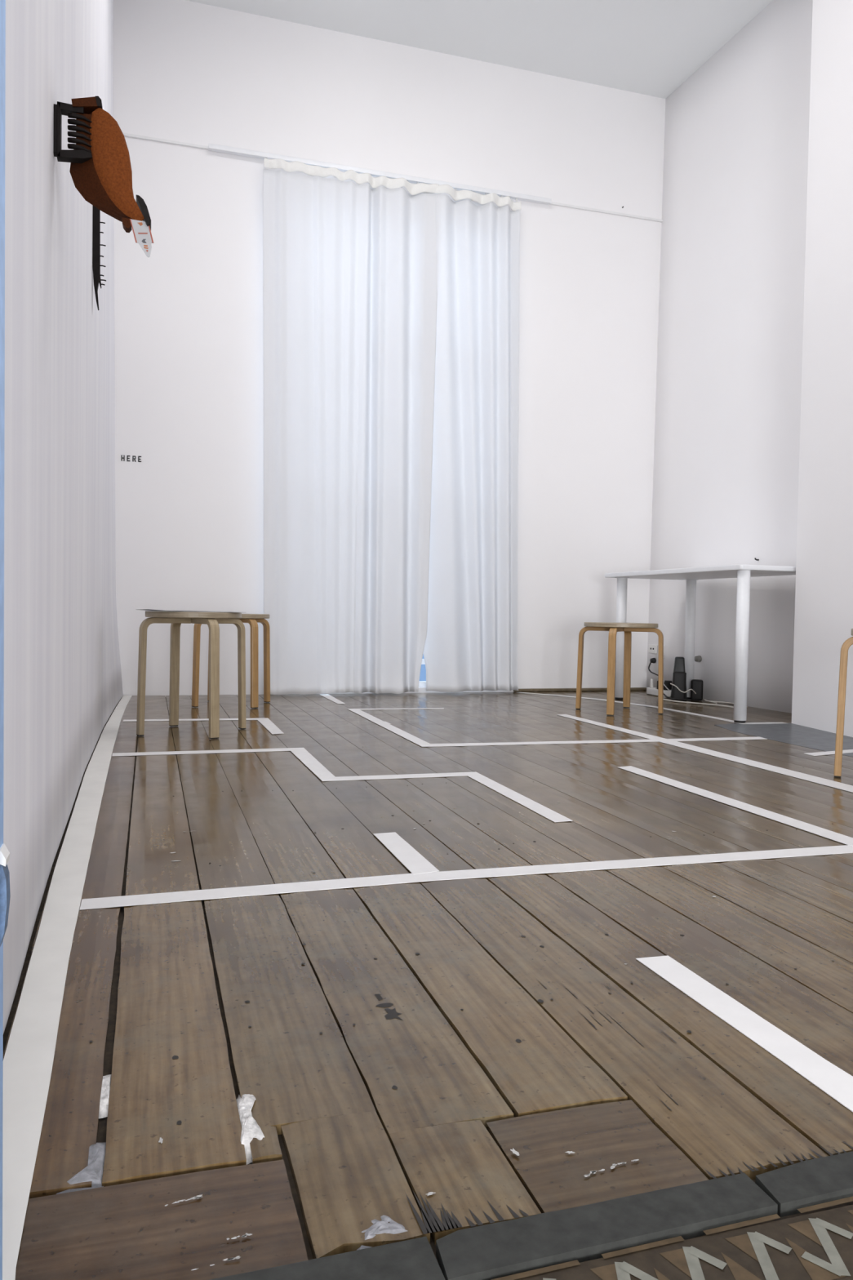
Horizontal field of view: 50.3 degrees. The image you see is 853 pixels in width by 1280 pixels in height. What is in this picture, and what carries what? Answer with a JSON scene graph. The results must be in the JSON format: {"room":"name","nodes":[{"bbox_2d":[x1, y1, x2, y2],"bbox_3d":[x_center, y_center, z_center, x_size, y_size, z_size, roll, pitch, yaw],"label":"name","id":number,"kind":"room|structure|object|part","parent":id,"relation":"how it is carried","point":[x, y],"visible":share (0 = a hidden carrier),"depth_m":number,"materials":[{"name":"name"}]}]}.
{"room":"studio","nodes":[
{"label":"studio","id":0,"kind":"room"},
{"bbox_2d":[2,0,123,1035],"bbox_3d":[-1.055,-1.497,2.711,0.199,3.760,4.663,0,2,-17],"label":"wall","id":1,"kind":"structure","parent":0,"point":[63,683],"depth_m":1.59,"materials":[{"name":"white paint"}]},
{"bbox_2d":[92,204,106,310],"bbox_3d":[-1.006,-1.201,2.794,0.042,0.368,0.020,0,2,-17],"label":"peg rail","id":2,"kind":"object","parent":1,"relation":"attached to","point":[96,222],"visible":0.89,"depth_m":2.78,"materials":[{"name":"black metal"}]},
{"bbox_2d":[53,96,153,257],"bbox_3d":[-0.579,-0.826,1.627,0.175,0.268,0.046,0,2,-17],"label":"wall sculpture","id":3,"kind":"object","parent":1,"relation":"attached to","point":[100,169],"visible":0.99,"depth_m":1.61,"materials":[{"name":"brown wood"}]},
{"bbox_3d":[-0.654,-0.895,1.597,0.012,0.083,0.016,0,2,-17],"label":"wall plate","id":4,"kind":"part","parent":3,"relation":"part of","materials":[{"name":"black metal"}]},
{"bbox_3d":[-0.628,-0.934,1.603,0.044,0.013,0.020,0,2,-17],"label":"arm","id":5,"kind":"part","parent":3,"relation":"part of","materials":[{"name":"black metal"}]},
{"bbox_3d":[-0.622,-0.856,1.608,0.058,0.020,0.020,0,2,-17],"label":"arm","id":6,"kind":"part","parent":3,"relation":"part of","materials":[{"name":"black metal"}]},
{"bbox_3d":[-0.550,-0.847,1.617,0.093,0.192,0.010,0,2,-17],"label":"panel","id":7,"kind":"part","parent":3,"relation":"part of","materials":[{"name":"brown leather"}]},
{"bbox_3d":[-0.540,-0.747,1.638,0.017,0.017,0.022,0,2,-17],"label":"knob","id":8,"kind":"part","parent":3,"relation":"part of","materials":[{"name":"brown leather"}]},
{"bbox_3d":[-0.513,-0.722,1.636,0.041,0.063,0.001,0,2,-17],"label":"tag plate","id":9,"kind":"part","parent":3,"relation":"part of","materials":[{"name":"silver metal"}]},
{"bbox_2d":[113,0,666,697],"bbox_3d":[-0.077,-1.540,5.381,3.630,3.800,0.140,0,2,-17],"label":"wall","id":10,"kind":"structure","parent":0,"point":[188,367],"depth_m":5.12,"materials":[{"name":"white paint"}]},
{"bbox_2d":[120,454,141,462],"bbox_3d":[-1.581,-0.971,4.869,0.102,0.031,0.001,0,2,-17],"label":"lettering","id":11,"kind":"object","parent":10,"relation":"attached to","point":[122,457],"depth_m":4.86,"materials":[{"name":"black plastic"}]},
{"bbox_2d":[208,142,551,204],"bbox_3d":[-0.215,-2.651,5.201,2.011,0.026,0.045,0,2,-17],"label":"track","id":12,"kind":"object","parent":10,"relation":"attached to","point":[211,147],"visible":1,"depth_m":5.15,"materials":[{"name":"white metal"}]},
{"bbox_2d":[262,157,439,694],"bbox_3d":[-0.429,-1.168,5.129,1.004,2.950,0.116,0,2,-17],"label":"curtain","id":13,"kind":"object","parent":12,"relation":"hanging from","point":[350,280],"visible":1,"depth_m":5.12,"materials":[{"name":"white fabric"}]},
{"bbox_2d":[422,184,521,692],"bbox_3d":[0.267,-1.166,5.346,0.652,2.945,0.107,0,2,-17],"label":"curtain","id":14,"kind":"object","parent":12,"relation":"hanging from","point":[471,643],"visible":1,"depth_m":5.36,"materials":[{"name":"white fabric"}]},
{"bbox_2d":[122,132,662,222],"bbox_3d":[-0.074,-2.655,5.261,3.270,0.012,0.014,0,2,-17],"label":"trim","id":15,"kind":"structure","parent":10,"relation":"attached to","point":[142,137],"depth_m":5.52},
{"bbox_2d":[418,653,426,686],"bbox_3d":[-0.186,-1.106,5.369,1.360,2.770,0.050,0,2,-17],"label":"door","id":16,"kind":"structure","parent":10,"relation":"in","point":[422,682],"depth_m":5.46,"materials":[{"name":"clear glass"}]},
{"bbox_3d":[0.083,0.198,5.498,0.610,0.105,0.006,0,2,-17],"label":"pane","id":17,"kind":"part","parent":16,"relation":"part of","materials":[{"name":"blue glass"}]},
{"bbox_2d":[513,687,646,692],"bbox_3d":[0.968,0.310,5.681,0.910,0.018,0.021,0,2,-17],"label":"baseboard","id":18,"kind":"structure","parent":10,"relation":"attached to","point":[632,688],"depth_m":5.64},
{"bbox_2d":[2,690,852,1279],"bbox_3d":[0.722,0.485,1.048,4.400,0.051,8.850,0,2,-17],"label":"floor","id":19,"kind":"structure","parent":0,"point":[242,1084],"depth_m":1.15,"materials":[{"name":"brown wood"}]},
{"bbox_2d":[2,695,131,1279],"bbox_3d":[-0.965,0.378,2.722,0.094,0.001,4.540,0,2,-17],"label":"tape strip","id":20,"kind":"object","parent":19,"relation":"on","point":[28,1057],"visible":1,"depth_m":1.06,"materials":[{"name":"white plastic"}]},
{"bbox_2d":[136,611,245,738],"bbox_3d":[-0.898,0.123,3.502,0.360,0.463,0.360,1,2,2],"label":"stool","id":21,"kind":"object","parent":19,"relation":"on","point":[175,619],"visible":1,"depth_m":3.38,"materials":[{"name":"brown wood"}]},
{"bbox_3d":[-0.993,0.135,3.434,0.196,0.440,0.034,0,2,-36],"label":"leg","id":22,"kind":"part","parent":21,"relation":"part of","materials":[{"name":"brown wood"}]},
{"bbox_3d":[-0.966,0.130,3.597,0.034,0.440,0.196,0,2,-36],"label":"leg","id":23,"kind":"part","parent":21,"relation":"part of","materials":[{"name":"brown wood"}]},
{"bbox_2d":[135,608,230,612],"bbox_3d":[-0.894,-0.111,3.447,0.360,0.006,0.230,0,2,-29],"label":"paper sheet","id":24,"kind":"object","parent":21,"relation":"on","point":[135,609],"visible":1,"depth_m":3.39,"materials":[{"name":"white paper"}]},
{"bbox_3d":[-0.894,-0.097,3.495,0.360,0.022,0.360,0,2,-36],"label":"seat","id":25,"kind":"part","parent":21,"relation":"part of","materials":[{"name":"beige wood"}]},
{"bbox_3d":[-0.829,0.139,3.408,0.034,0.440,0.196,0,2,-36],"label":"leg","id":26,"kind":"part","parent":21,"relation":"part of","materials":[{"name":"brown wood"}]},
{"bbox_3d":[-0.803,0.134,3.571,0.196,0.440,0.034,0,2,-36],"label":"leg","id":27,"kind":"part","parent":21,"relation":"part of","materials":[{"name":"brown wood"}]},
{"bbox_2d":[122,718,262,721],"bbox_3d":[-0.984,0.342,3.896,0.604,0.001,0.058,1,2,-14],"label":"tape strip","id":28,"kind":"object","parent":19,"relation":"on","point":[201,719],"visible":0.79,"depth_m":3.88,"materials":[{"name":"white plastic"}]},
{"bbox_2d":[111,747,299,755],"bbox_3d":[-0.717,0.373,3.034,0.627,0.001,0.062,0,2,-18],"label":"tape strip","id":29,"kind":"object","parent":19,"relation":"on","point":[282,748],"visible":1,"depth_m":3.02,"materials":[{"name":"white plastic"}]},
{"bbox_2d":[191,613,270,708],"bbox_3d":[-0.967,0.095,4.531,0.360,0.453,0.360,1,2,-4],"label":"stool","id":30,"kind":"object","parent":19,"relation":"on","point":[252,619],"visible":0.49,"depth_m":4.39,"materials":[{"name":"brown wood"}]},
{"bbox_3d":[-1.052,0.107,4.452,0.196,0.431,0.034,-1,2,-43],"label":"leg","id":31,"kind":"part","parent":30,"relation":"part of","materials":[{"name":"brown wood"}]},
{"bbox_3d":[-1.046,0.102,4.617,0.034,0.431,0.196,-1,2,-43],"label":"leg","id":32,"kind":"part","parent":30,"relation":"part of","materials":[{"name":"brown wood"}]},
{"bbox_3d":[-0.887,0.110,4.446,0.034,0.431,0.196,-1,2,-43],"label":"leg","id":33,"kind":"part","parent":30,"relation":"part of","materials":[{"name":"brown wood"}]},
{"bbox_3d":[-0.963,-0.121,4.524,0.360,0.021,0.360,-1,2,-43],"label":"seat","id":34,"kind":"part","parent":30,"relation":"part of","materials":[{"name":"beige wood"}]},
{"bbox_3d":[-0.881,0.105,4.611,0.196,0.431,0.034,-1,2,-43],"label":"leg","id":35,"kind":"part","parent":30,"relation":"part of","materials":[{"name":"brown wood"}]},
{"bbox_2d":[257,718,284,734],"bbox_3d":[-0.646,0.352,3.739,0.052,0.001,0.524,0,2,-17],"label":"tape strip","id":36,"kind":"object","parent":19,"relation":"on","point":[267,723],"visible":1,"depth_m":3.71,"materials":[{"name":"white plastic"}]},
{"bbox_2d":[289,747,337,781],"bbox_3d":[-0.362,0.384,2.851,0.055,0.001,0.625,0,2,-17],"label":"tape strip","id":37,"kind":"object","parent":19,"relation":"on","point":[310,762],"visible":1,"depth_m":2.81,"materials":[{"name":"white plastic"}]},
{"bbox_2d":[209,1236,445,1279],"bbox_3d":[-0.234,0.463,0.597,0.507,0.013,0.053,0,2,-18],"label":"threshold stone","id":38,"kind":"object","parent":19,"relation":"on","point":[415,1259],"visible":1,"depth_m":0.66,"materials":[{"name":"grey stone"}]},
{"bbox_2d":[319,693,344,703],"bbox_3d":[-0.508,0.318,4.918,0.053,0.001,0.542,0,2,-17],"label":"tape strip","id":39,"kind":"object","parent":19,"relation":"on","point":[326,695],"visible":1,"depth_m":4.93,"materials":[{"name":"white plastic"}]},
{"bbox_2d":[347,708,432,746],"bbox_3d":[-0.177,0.357,3.832,0.054,0.001,1.255,0,2,-17],"label":"tape strip","id":40,"kind":"object","parent":19,"relation":"on","point":[408,736],"visible":1,"depth_m":3.68,"materials":[{"name":"white plastic"}]},
{"bbox_2d":[324,772,466,781],"bbox_3d":[-0.073,0.396,2.640,0.474,0.001,0.059,0,2,-17],"label":"tape strip","id":41,"kind":"object","parent":19,"relation":"on","point":[454,774],"visible":1,"depth_m":2.64,"materials":[{"name":"white plastic"}]},
{"bbox_2d":[346,707,444,710],"bbox_3d":[-0.144,0.338,4.458,0.486,0.001,0.049,1,2,-13],"label":"tape strip","id":42,"kind":"object","parent":19,"relation":"on","point":[424,708],"visible":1,"depth_m":4.46,"materials":[{"name":"white plastic"}]},
{"bbox_2d":[373,831,439,874],"bbox_3d":[-0.044,0.422,1.813,0.053,0.001,0.313,0,2,-17],"label":"tape strip","id":43,"kind":"object","parent":19,"relation":"on","point":[415,863],"visible":1,"depth_m":1.79,"materials":[{"name":"white plastic"}]},
{"bbox_2d":[79,844,852,910],"bbox_3d":[0.210,0.430,1.697,1.602,0.001,0.073,0,2,-17],"label":"tape strip","id":44,"kind":"object","parent":19,"relation":"on","point":[219,893],"visible":1,"depth_m":1.65,"materials":[{"name":"white plastic"}]},
{"bbox_2d":[462,772,573,822],"bbox_3d":[0.222,0.408,2.412,0.048,0.001,0.657,0,2,-17],"label":"tape strip","id":45,"kind":"object","parent":19,"relation":"on","point":[548,813],"visible":1,"depth_m":2.35,"materials":[{"name":"white plastic"}]},
{"bbox_2d":[422,736,767,746],"bbox_3d":[0.660,0.384,3.435,1.416,0.001,0.067,0,2,-15],"label":"tape strip","id":46,"kind":"object","parent":19,"relation":"on","point":[759,737],"visible":1,"depth_m":3.41,"materials":[{"name":"white plastic"}]},
{"bbox_2d":[435,1173,777,1279],"bbox_3d":[0.145,0.466,0.719,0.286,0.013,0.050,0,2,-17],"label":"threshold stone","id":47,"kind":"object","parent":19,"relation":"on","point":[490,1251],"visible":1,"depth_m":0.71,"materials":[{"name":"grey stone"}]},
{"bbox_2d":[575,622,663,715],"bbox_3d":[0.961,0.135,4.518,0.360,0.440,0.360,0,2,-29],"label":"stool","id":48,"kind":"object","parent":19,"relation":"on","point":[613,628],"visible":1,"depth_m":4.43,"materials":[{"name":"brown wood"}]},
{"bbox_3d":[0.853,0.142,4.564,0.196,0.418,0.034,2,2,23],"label":"leg","id":49,"kind":"part","parent":48,"relation":"part of","materials":[{"name":"brown wood"}]},
{"bbox_3d":[0.915,0.148,4.411,0.034,0.418,0.196,2,2,23],"label":"leg","id":50,"kind":"part","parent":48,"relation":"part of","materials":[{"name":"brown wood"}]},
{"bbox_3d":[0.964,-0.075,4.512,0.360,0.021,0.360,2,2,23],"label":"seat","id":51,"kind":"part","parent":48,"relation":"part of","materials":[{"name":"beige wood"}]},
{"bbox_3d":[1.006,0.143,4.626,0.034,0.418,0.196,2,2,23],"label":"leg","id":52,"kind":"part","parent":48,"relation":"part of","materials":[{"name":"brown wood"}]},
{"bbox_3d":[1.068,0.148,4.473,0.196,0.418,0.034,2,2,23],"label":"leg","id":53,"kind":"part","parent":48,"relation":"part of","materials":[{"name":"brown wood"}]},
{"bbox_2d":[519,692,786,724],"bbox_3d":[1.084,0.348,4.814,0.234,0.001,1.759,0,2,-32],"label":"tape strip","id":54,"kind":"object","parent":19,"relation":"on","point":[680,711],"visible":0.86,"depth_m":4.57,"materials":[{"name":"white plastic"}]},
{"bbox_2d":[646,687,671,697],"bbox_3d":[1.405,0.314,5.413,0.052,0.041,0.300,1,2,-14],"label":"power strip","id":55,"kind":"object","parent":19,"relation":"on","point":[654,691],"visible":0.5,"depth_m":5.45,"materials":[{"name":"white plastic"}]},
{"bbox_2d":[649,678,653,688],"bbox_3d":[1.365,0.262,5.511,0.016,0.055,0.022,0,2,-17],"label":"plug","id":56,"kind":"object","parent":55,"relation":"on","point":[651,679],"visible":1,"depth_m":5.50,"materials":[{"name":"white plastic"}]},
{"bbox_2d":[657,680,672,689],"bbox_3d":[1.418,0.268,5.416,0.085,0.052,0.055,2,2,18],"label":"power adapter","id":57,"kind":"object","parent":55,"relation":"on","point":[667,683],"visible":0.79,"depth_m":5.38,"materials":[{"name":"black plastic"}]},
{"bbox_2d":[670,657,687,700],"bbox_3d":[1.440,0.219,5.179,0.089,0.245,0.097,1,2,13],"label":"router","id":58,"kind":"object","parent":19,"relation":"on","point":[679,663],"visible":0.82,"depth_m":5.16,"materials":[{"name":"grey plastic"}]},
{"bbox_2d":[672,671,685,701],"bbox_3d":[1.419,0.261,5.109,0.068,0.165,0.030,1,2,11],"label":"power adapter","id":59,"kind":"object","parent":19,"relation":"on","point":[679,677],"visible":0.88,"depth_m":5.10,"materials":[{"name":"black plastic"}]},
{"bbox_2d":[670,683,696,693],"bbox_3d":[1.444,0.274,5.090,0.153,0.061,0.044,1,2,-6],"label":"cable","id":60,"kind":"object","parent":59,"relation":"on","point":[670,683],"visible":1,"depth_m":5.07,"materials":[{"name":"white plastic"}]},
{"bbox_2d":[663,685,699,702],"bbox_3d":[1.401,0.304,5.183,0.137,0.072,0.301,0,2,-24],"label":"cable","id":61,"kind":"object","parent":19,"relation":"on","point":[664,695],"visible":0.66,"depth_m":5.07,"materials":[{"name":"black plastic"}]},
{"bbox_2d":[690,679,703,700],"bbox_3d":[1.540,0.284,5.176,0.066,0.118,0.050,1,2,16],"label":"power adapter","id":62,"kind":"object","parent":19,"relation":"on","point":[697,685],"visible":0.88,"depth_m":5.15,"materials":[{"name":"black plastic"}]},
{"bbox_2d":[663,695,733,707],"bbox_3d":[1.482,0.338,4.956,0.143,0.023,0.615,0,2,-19],"label":"cable","id":63,"kind":"object","parent":19,"relation":"on","point":[664,699],"visible":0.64,"depth_m":4.96,"materials":[{"name":"white plastic"}]},
{"bbox_2d":[604,564,795,723],"bbox_3d":[1.453,-0.001,4.726,0.555,0.714,1.209,0,2,-17],"label":"table","id":64,"kind":"object","parent":19,"relation":"on","point":[743,572],"visible":0.63,"depth_m":4.56,"materials":[{"name":"white paint"}]},
{"bbox_3d":[1.104,-0.014,5.163,0.080,0.680,0.080,0,2,-17],"label":"leg","id":65,"kind":"part","parent":64,"relation":"part of","materials":[{"name":"white paint"}]},
{"bbox_3d":[1.524,-0.009,5.260,0.080,0.680,0.080,0,2,-17],"label":"leg","id":66,"kind":"part","parent":64,"relation":"part of","materials":[{"name":"white paint"}]},
{"bbox_3d":[1.430,0.024,4.121,0.058,0.680,0.058,0,2,-17],"label":"leg","id":67,"kind":"part","parent":64,"relation":"part of","materials":[{"name":"white paint"}]},
{"bbox_2d":[556,714,852,792],"bbox_3d":[1.010,0.397,3.172,0.080,0.001,2.449,0,2,-17],"label":"tape strip","id":68,"kind":"object","parent":19,"relation":"on","point":[842,786],"visible":1,"depth_m":3.08,"materials":[{"name":"white plastic"}]},
{"bbox_2d":[704,700,747,706],"bbox_3d":[1.653,0.347,4.971,0.056,0.009,0.317,0,2,-26],"label":"cable","id":69,"kind":"object","parent":19,"relation":"on","point":[704,700],"visible":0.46,"depth_m":5.03,"materials":[{"name":"white plastic"}]},
{"bbox_2d":[617,765,852,845],"bbox_3d":[0.773,0.417,2.404,0.056,0.001,0.997,0,2,-17],"label":"tape strip","id":70,"kind":"object","parent":19,"relation":"on","point":[800,824],"visible":1,"depth_m":2.28,"materials":[{"name":"white plastic"}]},
{"bbox_2d":[635,955,852,1111],"bbox_3d":[0.380,0.452,1.075,0.054,0.001,0.424,0,2,-18],"label":"tape strip","id":71,"kind":"object","parent":19,"relation":"on","point":[828,1077],"visible":1,"depth_m":1.05,"materials":[{"name":"white plastic"}]},
{"bbox_2d":[715,723,852,756],"bbox_3d":[1.561,0.401,3.415,0.419,0.002,1.421,1,2,-9],"label":"hearth slab","id":72,"kind":"object","parent":19,"relation":"on","point":[788,733],"visible":0.99,"depth_m":3.73,"materials":[{"name":"grey stone"}]},
{"bbox_2d":[755,1151,852,1217],"bbox_3d":[0.617,0.469,0.874,0.704,0.013,0.043,0,2,-18],"label":"threshold stone","id":73,"kind":"object","parent":19,"relation":"on","point":[808,1183],"visible":0.92,"depth_m":0.77,"materials":[{"name":"grey stone"}]},
{"bbox_2d":[804,749,852,755],"bbox_3d":[1.513,0.403,3.287,0.398,0.001,0.054,0,2,-29],"label":"tape strip","id":74,"kind":"object","parent":19,"relation":"on","point":[818,753],"visible":0.8,"depth_m":3.23,"materials":[{"name":"white plastic"}]},
{"bbox_2d":[834,628,852,777],"bbox_3d":[1.438,0.195,2.668,0.360,0.450,0.360,0,2,-27],"label":"stool","id":75,"kind":"object","parent":19,"relation":"on","point":[847,643],"visible":1,"depth_m":2.74,"materials":[{"name":"brown wood"}]},
{"bbox_2d":[186,0,773,98],"bbox_3d":[0.633,-3.388,3.098,3.630,0.100,4.790,0,2,-17],"label":"ceiling","id":76,"kind":"structure","parent":0,"point":[649,47],"depth_m":5.05,"materials":[{"name":"paint"}]},
{"bbox_2d":[646,0,813,713],"bbox_3d":[1.773,-1.517,5.043,0.156,3.801,1.792,0,2,-19],"label":"wall","id":77,"kind":"structure","parent":0,"point":[726,477],"depth_m":5.04,"materials":[{"name":"white paint"}]},
{"bbox_2d":[648,644,657,653],"bbox_3d":[1.433,0.057,5.758,0.010,0.052,0.090,0,2,-17],"label":"wall socket","id":78,"kind":"object","parent":77,"relation":"attached to","point":[652,648],"visible":1,"depth_m":5.75,"materials":[{"name":"white plastic"}]},
{"bbox_2d":[649,657,656,663],"bbox_3d":[1.429,0.130,5.739,0.027,0.036,0.036,0,2,-17],"label":"plug","id":79,"kind":"object","parent":77,"relation":"attached to","point":[653,660],"visible":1,"depth_m":5.73,"materials":[{"name":"black plastic"}]},
{"bbox_2d":[648,661,658,675],"bbox_3d":[1.399,0.177,5.597,0.026,0.078,0.287,1,2,4],"label":"cable","id":80,"kind":"object","parent":79,"relation":"hanging from","point":[651,661],"visible":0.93,"depth_m":5.68,"materials":[{"name":"black plastic"}]},
{"bbox_2d":[657,644,665,658],"bbox_3d":[1.463,0.074,5.663,0.014,0.080,0.060,0,2,-19],"label":"switch box","id":81,"kind":"object","parent":77,"relation":"attached to","point":[658,645],"visible":0.45,"depth_m":5.64,"materials":[{"name":"white plastic"}]},
{"bbox_2d":[694,655,702,662],"bbox_3d":[1.582,0.110,5.298,0.029,0.038,0.037,0,2,-17],"label":"plug","id":82,"kind":"object","parent":77,"relation":"attached to","point":[697,659],"visible":0.96,"depth_m":5.29,"materials":[{"name":"grey plastic"}]},
{"bbox_2d":[791,0,852,737],"bbox_3d":[2.128,-1.445,2.725,0.920,3.750,2.870,0,2,-17],"label":"wall","id":83,"kind":"structure","parent":0,"point":[824,620],"depth_m":3.90,"materials":[{"name":"white paint"}]},
{"bbox_3d":[1.279,-1.403,0.932,3.630,3.750,0.095,0,2,-17],"label":"wall","id":84,"kind":"structure","parent":0,"visible":0},
{"bbox_2d":[0,0,10,1279],"bbox_3d":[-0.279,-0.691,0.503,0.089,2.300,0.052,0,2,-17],"label":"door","id":85,"kind":"structure","parent":84,"relation":"in","point":[5,895],"depth_m":0.55,"materials":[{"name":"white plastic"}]},
{"bbox_3d":[-0.281,-0.691,0.502,0.085,2.300,0.052,0,2,-17],"label":"frame","id":86,"kind":"part","parent":85,"relation":"part of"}
]}

